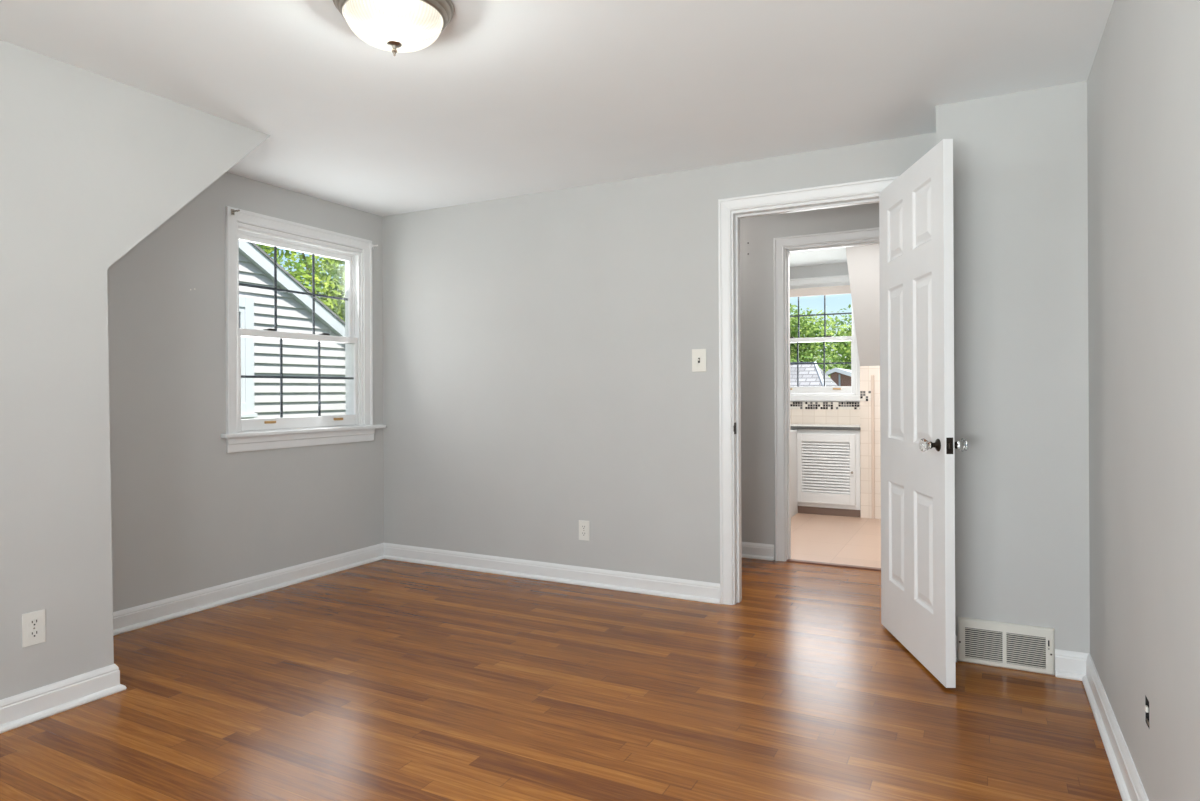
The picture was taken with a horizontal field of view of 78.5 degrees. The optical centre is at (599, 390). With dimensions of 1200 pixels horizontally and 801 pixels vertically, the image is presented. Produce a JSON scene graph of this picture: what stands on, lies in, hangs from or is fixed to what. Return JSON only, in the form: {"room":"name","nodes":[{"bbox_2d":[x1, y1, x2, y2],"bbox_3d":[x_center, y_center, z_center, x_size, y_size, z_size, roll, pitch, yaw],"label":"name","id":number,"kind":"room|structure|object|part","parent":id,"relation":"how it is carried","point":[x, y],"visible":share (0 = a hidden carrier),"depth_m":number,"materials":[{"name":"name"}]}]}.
{"room":"empty bedroom","nodes":[
{"label":"empty bedroom","id":0,"kind":"room"},
{"bbox_2d":[0,40,269,699],"bbox_3d":[-2.571,-0.018,2.074,0.686,2.295,3.286,0,0,28],"label":"wall","id":1,"kind":"structure","parent":0,"point":[92,164],"depth_m":2.61,"materials":[{"name":"paint"}]},
{"bbox_2d":[22,609,45,647],"bbox_3d":[-1.943,0.816,2.520,0.007,0.114,0.070,0,0,28],"label":"electrical outlet","id":2,"kind":"object","parent":1,"relation":"attached to","point":[33,623],"visible":1,"depth_m":2.52,"materials":[{"name":"white plastic"}]},
{"bbox_2d":[28,630,39,638],"bbox_3d":[-1.941,0.836,2.519,0.003,0.025,0.034,0,0,28],"label":"receptacle","id":3,"kind":"object","parent":2,"relation":"attached to","point":[32,634],"depth_m":2.52,"materials":[{"name":"white plastic"}]},
{"bbox_2d":[28,618,39,626],"bbox_3d":[-1.941,0.796,2.519,0.003,0.025,0.034,0,0,28],"label":"receptacle","id":4,"kind":"object","parent":2,"relation":"attached to","point":[32,622],"depth_m":2.52,"materials":[{"name":"white plastic"}]},
{"bbox_2d":[107,172,383,611],"bbox_3d":[-2.618,0.013,2.897,0.161,2.355,4.700,0,0,28],"label":"wall","id":5,"kind":"structure","parent":0,"point":[189,514],"depth_m":3.80,"materials":[{"name":"paint"}]},
{"bbox_2d":[0,543,383,733],"bbox_3d":[-2.225,1.078,2.694,0.716,0.100,4.700,0,0,28],"label":"baseboard","id":6,"kind":"structure","parent":5,"relation":"attached to","point":[144,615],"depth_m":3.53,"materials":[{"name":"white wood"}]},
{"bbox_2d":[221,206,385,452],"bbox_3d":[-1.796,-0.326,4.440,0.212,1.316,1.174,0,0,28],"label":"window","id":7,"kind":"structure","parent":5,"relation":"in","point":[242,435],"depth_m":4.39,"materials":[{"name":"white plastic"}]},
{"bbox_2d":[231,209,239,214],"bbox_3d":[-1.950,-0.956,3.929,0.043,0.030,0.020,0,0,12],"label":"curtain rod bracket","id":8,"kind":"object","parent":7,"relation":"attached to","point":[233,211],"visible":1,"depth_m":3.93,"materials":[{"name":"silver metal"}]},
{"bbox_3d":[-1.835,-0.599,4.421,0.034,0.592,0.890,0,0,28],"label":"sash","id":9,"kind":"part","parent":7,"relation":"part of","materials":[{"name":"white plastic"}]},
{"bbox_3d":[-1.792,-0.060,4.400,0.034,0.566,0.890,0,0,28],"label":"sash","id":10,"kind":"part","parent":7,"relation":"part of","materials":[{"name":"white plastic"}]},
{"bbox_3d":[-1.831,-0.336,4.419,0.170,1.156,0.930,0,0,28],"label":"jamb frame","id":11,"kind":"part","parent":7,"relation":"part of","materials":[{"name":"white plastic"}]},
{"bbox_2d":[0,0,1113,266],"bbox_3d":[-0.021,-1.238,3.466,4.249,0.120,8.400,0,0,28],"label":"ceiling","id":12,"kind":"structure","parent":0,"point":[512,98],"depth_m":2.74,"materials":[{"name":"paint"}]},
{"bbox_2d":[333,0,453,55],"bbox_3d":[-0.624,-1.094,2.227,0.358,0.161,0.358,0,0,28],"label":"ceiling light","id":13,"kind":"object","parent":12,"relation":"attached to","point":[425,19],"visible":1,"depth_m":2.28,"materials":[{"name":"white glass"}]},
{"bbox_2d":[0,510,1122,800],"bbox_3d":[-0.009,1.147,3.466,4.249,0.060,8.400,0,0,28],"label":"floor","id":14,"kind":"structure","parent":0,"point":[384,679],"depth_m":2.61,"materials":[{"name":"brown wood"}]},
{"bbox_2d":[790,429,860,516],"bbox_3d":[1.827,0.729,6.641,1.007,0.758,0.730,0,0,28],"label":"vanity cabinet","id":15,"kind":"object","parent":14,"relation":"on","point":[825,464],"visible":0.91,"depth_m":6.51,"materials":[{"name":"white wood"}]},
{"bbox_3d":[1.499,0.734,6.593,0.470,0.752,0.342,0,0,28],"label":"panel","id":16,"kind":"part","parent":15,"relation":"part of","materials":[{"name":"white wood"}]},
{"bbox_2d":[790,424,860,429],"bbox_3d":[1.893,0.333,6.786,1.034,0.028,0.427,0,0,28],"label":"countertop","id":17,"kind":"structure","parent":15,"relation":"on","point":[792,426],"depth_m":6.54,"materials":[{"name":"grey stone"}]},
{"bbox_3d":[2.002,0.694,6.507,0.498,0.617,0.028,0,0,28],"label":"door","id":18,"kind":"part","parent":15,"relation":"part of","materials":[{"name":"white wood"}]},
{"bbox_2d":[787,559,880,570],"bbox_3d":[1.558,1.105,4.614,0.756,0.009,0.057,0,0,28],"label":"threshold","id":19,"kind":"object","parent":14,"relation":"on","point":[788,560],"visible":0.64,"depth_m":4.64,"materials":[{"name":"brown wood"}]},
{"bbox_2d":[382,132,935,583],"bbox_3d":[0.244,-0.002,4.123,4.099,2.355,0.125,0,0,28],"label":"wall","id":20,"kind":"structure","parent":0,"point":[539,380],"depth_m":4.26,"materials":[{"name":"paint"}]},
{"bbox_2d":[384,543,719,603],"bbox_3d":[-0.416,1.069,4.383,2.359,0.100,0.030,0,0,28],"label":"baseboard","id":21,"kind":"structure","parent":20,"relation":"attached to","point":[708,592],"depth_m":4.28,"materials":[{"name":"white wood"}]},
{"bbox_2d":[579,520,589,540],"bbox_3d":[-0.092,0.806,4.227,0.070,0.114,0.007,0,0,28],"label":"electrical outlet","id":22,"kind":"object","parent":20,"relation":"attached to","point":[584,534],"visible":1,"depth_m":4.22,"materials":[{"name":"white plastic"}]},
{"bbox_2d":[692,349,705,371],"bbox_3d":[0.524,-0.160,3.898,0.080,0.120,0.015,0,0,28],"label":"light switch","id":23,"kind":"object","parent":20,"relation":"attached to","point":[698,355],"visible":1,"depth_m":3.90,"materials":[{"name":"beige plastic"}]},
{"bbox_2d":[718,176,898,604],"bbox_3d":[1.057,0.056,3.699,0.896,2.112,0.169,0,0,28],"label":"door frame","id":24,"kind":"structure","parent":20,"relation":"attached to","point":[730,210],"depth_m":3.82,"materials":[{"name":"wood"}]},
{"bbox_2d":[879,139,967,687],"bbox_3d":[1.315,0.084,3.086,0.170,2.029,0.767,0,0,4],"label":"door","id":25,"kind":"structure","parent":20,"relation":"in","point":[917,444],"depth_m":2.97,"materials":[{"name":"white paint"}]},
{"bbox_3d":[1.229,0.206,2.775,0.036,0.051,0.051,0,0,4],"label":"knob","id":26,"kind":"part","parent":25,"relation":"part of","materials":[{"name":"clear glass"}]},
{"bbox_3d":[1.292,0.204,2.709,0.024,0.061,0.011,0,0,4],"label":"latch plate","id":27,"kind":"part","parent":25,"relation":"part of","materials":[{"name":"black metal"}]},
{"bbox_3d":[1.362,0.205,2.766,0.036,0.051,0.051,0,0,4],"label":"knob","id":28,"kind":"part","parent":25,"relation":"part of","materials":[{"name":"clear glass"}]},
{"bbox_2d":[740,203,878,559],"bbox_3d":[1.083,-0.006,4.909,3.339,2.355,0.116,0,0,28],"label":"wall","id":29,"kind":"structure","parent":0,"point":[757,234],"depth_m":4.85,"materials":[{"name":"paint"}]},
{"bbox_2d":[742,542,773,560],"bbox_3d":[0.356,1.065,5.210,1.761,0.100,0.030,0,0,28],"label":"baseboard","id":30,"kind":"structure","parent":29,"relation":"attached to","point":[750,550],"depth_m":4.85,"materials":[{"name":"white wood"}]},
{"bbox_2d":[774,227,878,560],"bbox_3d":[1.573,0.055,4.654,0.901,2.108,0.159,0,0,28],"label":"door frame","id":31,"kind":"structure","parent":29,"relation":"attached to","point":[783,246],"depth_m":4.78,"materials":[{"name":"white wood"}]},
{"bbox_2d":[845,244,879,365],"bbox_3d":[2.748,-0.703,5.911,1.309,0.977,1.185,0,0,28],"label":"wall","id":32,"kind":"structure","parent":0,"point":[863,262],"depth_m":5.95,"materials":[{"name":"paint"}]},
{"bbox_2d":[860,366,880,518],"bbox_3d":[2.933,0.444,6.253,1.309,1.318,0.412,0,0,28],"label":"wall","id":33,"kind":"structure","parent":0,"point":[870,453],"depth_m":6.35,"materials":[{"name":"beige tile"}]},
{"bbox_2d":[790,262,859,401],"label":"window","id":34,"kind":"structure","parent":33,"relation":"in","point":[822,393],"depth_m":6.92,"materials":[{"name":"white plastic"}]},
{"bbox_2d":[790,285,850,296],"bbox_3d":[1.991,-0.936,6.973,0.785,0.082,0.046,0,0,28],"label":"roller blind","id":35,"kind":"object","parent":34,"relation":"attached to","point":[844,289],"visible":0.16,"depth_m":6.91,"materials":[{"name":"fabric"}]},
{"bbox_3d":[2.014,-0.238,7.012,0.805,0.533,0.034,0,0,28],"label":"sash","id":36,"kind":"part","parent":34,"relation":"part of","materials":[{"name":"white plastic"}]},
{"bbox_3d":[2.033,-0.729,7.053,0.805,0.529,0.034,0,0,28],"label":"sash","id":37,"kind":"part","parent":34,"relation":"part of","materials":[{"name":"white plastic"}]},
{"bbox_2d":[790,402,859,424],"bbox_3d":[2.021,0.637,7.044,1.320,1.060,0.156,0,0,28],"label":"tile","id":38,"kind":"structure","parent":33,"relation":"attached to","point":[841,413],"depth_m":6.91,"materials":[{"name":"tile"}]},
{"bbox_3d":[2.353,0.485,6.330,0.026,1.240,0.012,0,0,28],"label":"tile edge trim","id":39,"kind":"part","parent":33,"relation":"part of","materials":[{"name":"beige tile"}]},
{"bbox_2d":[936,81,1089,674],"bbox_3d":[1.717,-0.039,3.088,0.529,2.295,0.347,0,0,28],"label":"wall","id":40,"kind":"structure","parent":0,"point":[1020,165],"depth_m":2.91,"materials":[{"name":"paint"}]},
{"bbox_2d":[955,635,956,661],"bbox_3d":[1.445,1.060,3.216,0.156,0.100,0.415,0,0,16],"label":"baseboard","id":41,"kind":"structure","parent":40,"relation":"attached to","point":[955,635],"depth_m":3.01,"materials":[{"name":"white wood"}]},
{"bbox_2d":[958,617,1053,674],"bbox_3d":[1.617,1.019,2.933,0.338,0.180,0.026,0,0,28],"label":"air vent","id":42,"kind":"object","parent":40,"relation":"in","point":[1022,647],"visible":1,"depth_m":2.93,"materials":[{"name":"white metal"}]},
{"bbox_2d":[965,628,1002,661],"bbox_3d":[1.550,1.028,2.967,0.136,0.118,0.004,0,0,28],"label":"grille","id":43,"kind":"object","parent":42,"relation":"attached to","point":[981,644],"depth_m":2.97,"materials":[{"name":"white metal"}]},
{"bbox_2d":[1006,633,1045,668],"bbox_3d":[1.682,1.027,2.899,0.136,0.118,0.004,0,0,28],"label":"grille","id":44,"kind":"object","parent":42,"relation":"attached to","point":[1023,650],"depth_m":2.90,"materials":[{"name":"white metal"}]},
{"bbox_2d":[1055,649,1088,680],"bbox_3d":[1.819,1.058,2.825,0.115,0.100,0.030,0,0,28],"label":"baseboard","id":45,"kind":"structure","parent":40,"relation":"attached to","point":[1068,664],"depth_m":2.83,"materials":[{"name":"white wood"}]},
{"bbox_2d":[1087,0,1199,800],"bbox_3d":[1.802,-0.009,2.517,0.150,2.355,8.400,0,0,28],"label":"wall","id":46,"kind":"structure","parent":0,"point":[1143,81],"depth_m":1.80,"materials":[{"name":"paint"}]},
{"bbox_2d":[1082,654,1148,800],"bbox_3d":[0.856,1.063,0.889,0.030,0.100,4.353,0,0,28],"label":"baseboard","id":47,"kind":"structure","parent":46,"relation":"attached to","point":[1130,786],"depth_m":2.21,"materials":[{"name":"white wood"}]},
{"bbox_2d":[1145,695,1148,727],"bbox_3d":[1.384,0.799,1.813,0.056,0.069,0.055,0,0,28],"label":"outlet","id":48,"kind":"object","parent":46,"relation":"attached to","point":[1146,699],"visible":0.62,"depth_m":1.85,"materials":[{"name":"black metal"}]},
{"label":"outside","id":49,"kind":"structure","parent":0,"visible":0},
{"bbox_3d":[-2.399,4.079,13.905,70.000,0.300,75.000,0,0,28],"label":"ground","id":50,"kind":"structure","parent":49,"visible":0},
{"bbox_2d":[256,243,283,261],"bbox_3d":[-13.727,-2.082,24.774,7.381,12.135,8.940,0,0,-4],"label":"leafy tree","id":51,"kind":"object","parent":50,"relation":"on","point":[278,258],"visible":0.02,"depth_m":23.57,"materials":[{"name":"green plant"}]},
{"bbox_2d":[239,240,345,418],"bbox_3d":[-7.904,0.180,5.827,6.195,7.554,14.400,0,0,28],"label":"house","id":52,"kind":"structure","parent":50,"relation":"on","point":[260,397],"depth_m":7.91,"materials":[{"name":"grey plastic"}]},
{"bbox_3d":[-3.760,-0.359,7.212,0.027,0.970,0.595,0,0,28],"label":"sash","id":53,"kind":"part","parent":52,"relation":"part of","materials":[{"name":"white wood"}]},
{"bbox_2d":[255,243,344,321],"bbox_3d":[-5.914,-0.419,17.829,5.145,8.732,5.746,0,0,43],"label":"leafy tree","id":54,"kind":"object","parent":50,"relation":"on","point":[331,286],"visible":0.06,"depth_m":16.05,"materials":[{"name":"green plant"}]},
{"bbox_2d":[790,362,837,393],"bbox_3d":[1.853,1.657,16.743,7.932,4.503,4.620,0,0,28],"label":"house","id":55,"kind":"structure","parent":50,"relation":"on","point":[810,375],"depth_m":15.03,"materials":[{"name":"grey"}]},
{"bbox_2d":[790,304,842,376],"bbox_3d":[5.504,0.611,22.153,3.674,6.557,3.607,0,0,28],"label":"leafy tree","id":56,"kind":"object","parent":50,"relation":"on","point":[807,355],"visible":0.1,"depth_m":21.07,"materials":[{"name":"green plant"}]},
{"bbox_2d":[817,304,851,369],"bbox_3d":[12.020,0.123,30.852,6.266,7.467,5.443,0,0,-9],"label":"leafy tree","id":57,"kind":"object","parent":50,"relation":"on","point":[840,348],"visible":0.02,"depth_m":30.33,"materials":[{"name":"green plant"}]},
{"bbox_2d":[826,368,850,385],"bbox_3d":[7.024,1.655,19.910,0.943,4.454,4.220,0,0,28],"label":"garage","id":58,"kind":"structure","parent":50,"relation":"on","point":[841,377],"depth_m":18.19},
{"bbox_2d":[846,327,851,359],"bbox_3d":[10.553,0.257,24.547,4.411,7.215,3.610,0,0,25],"label":"leafy tree","id":59,"kind":"object","parent":50,"relation":"on","point":[851,327],"visible":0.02,"depth_m":25.15,"materials":[{"name":"green plant"}]}
]}

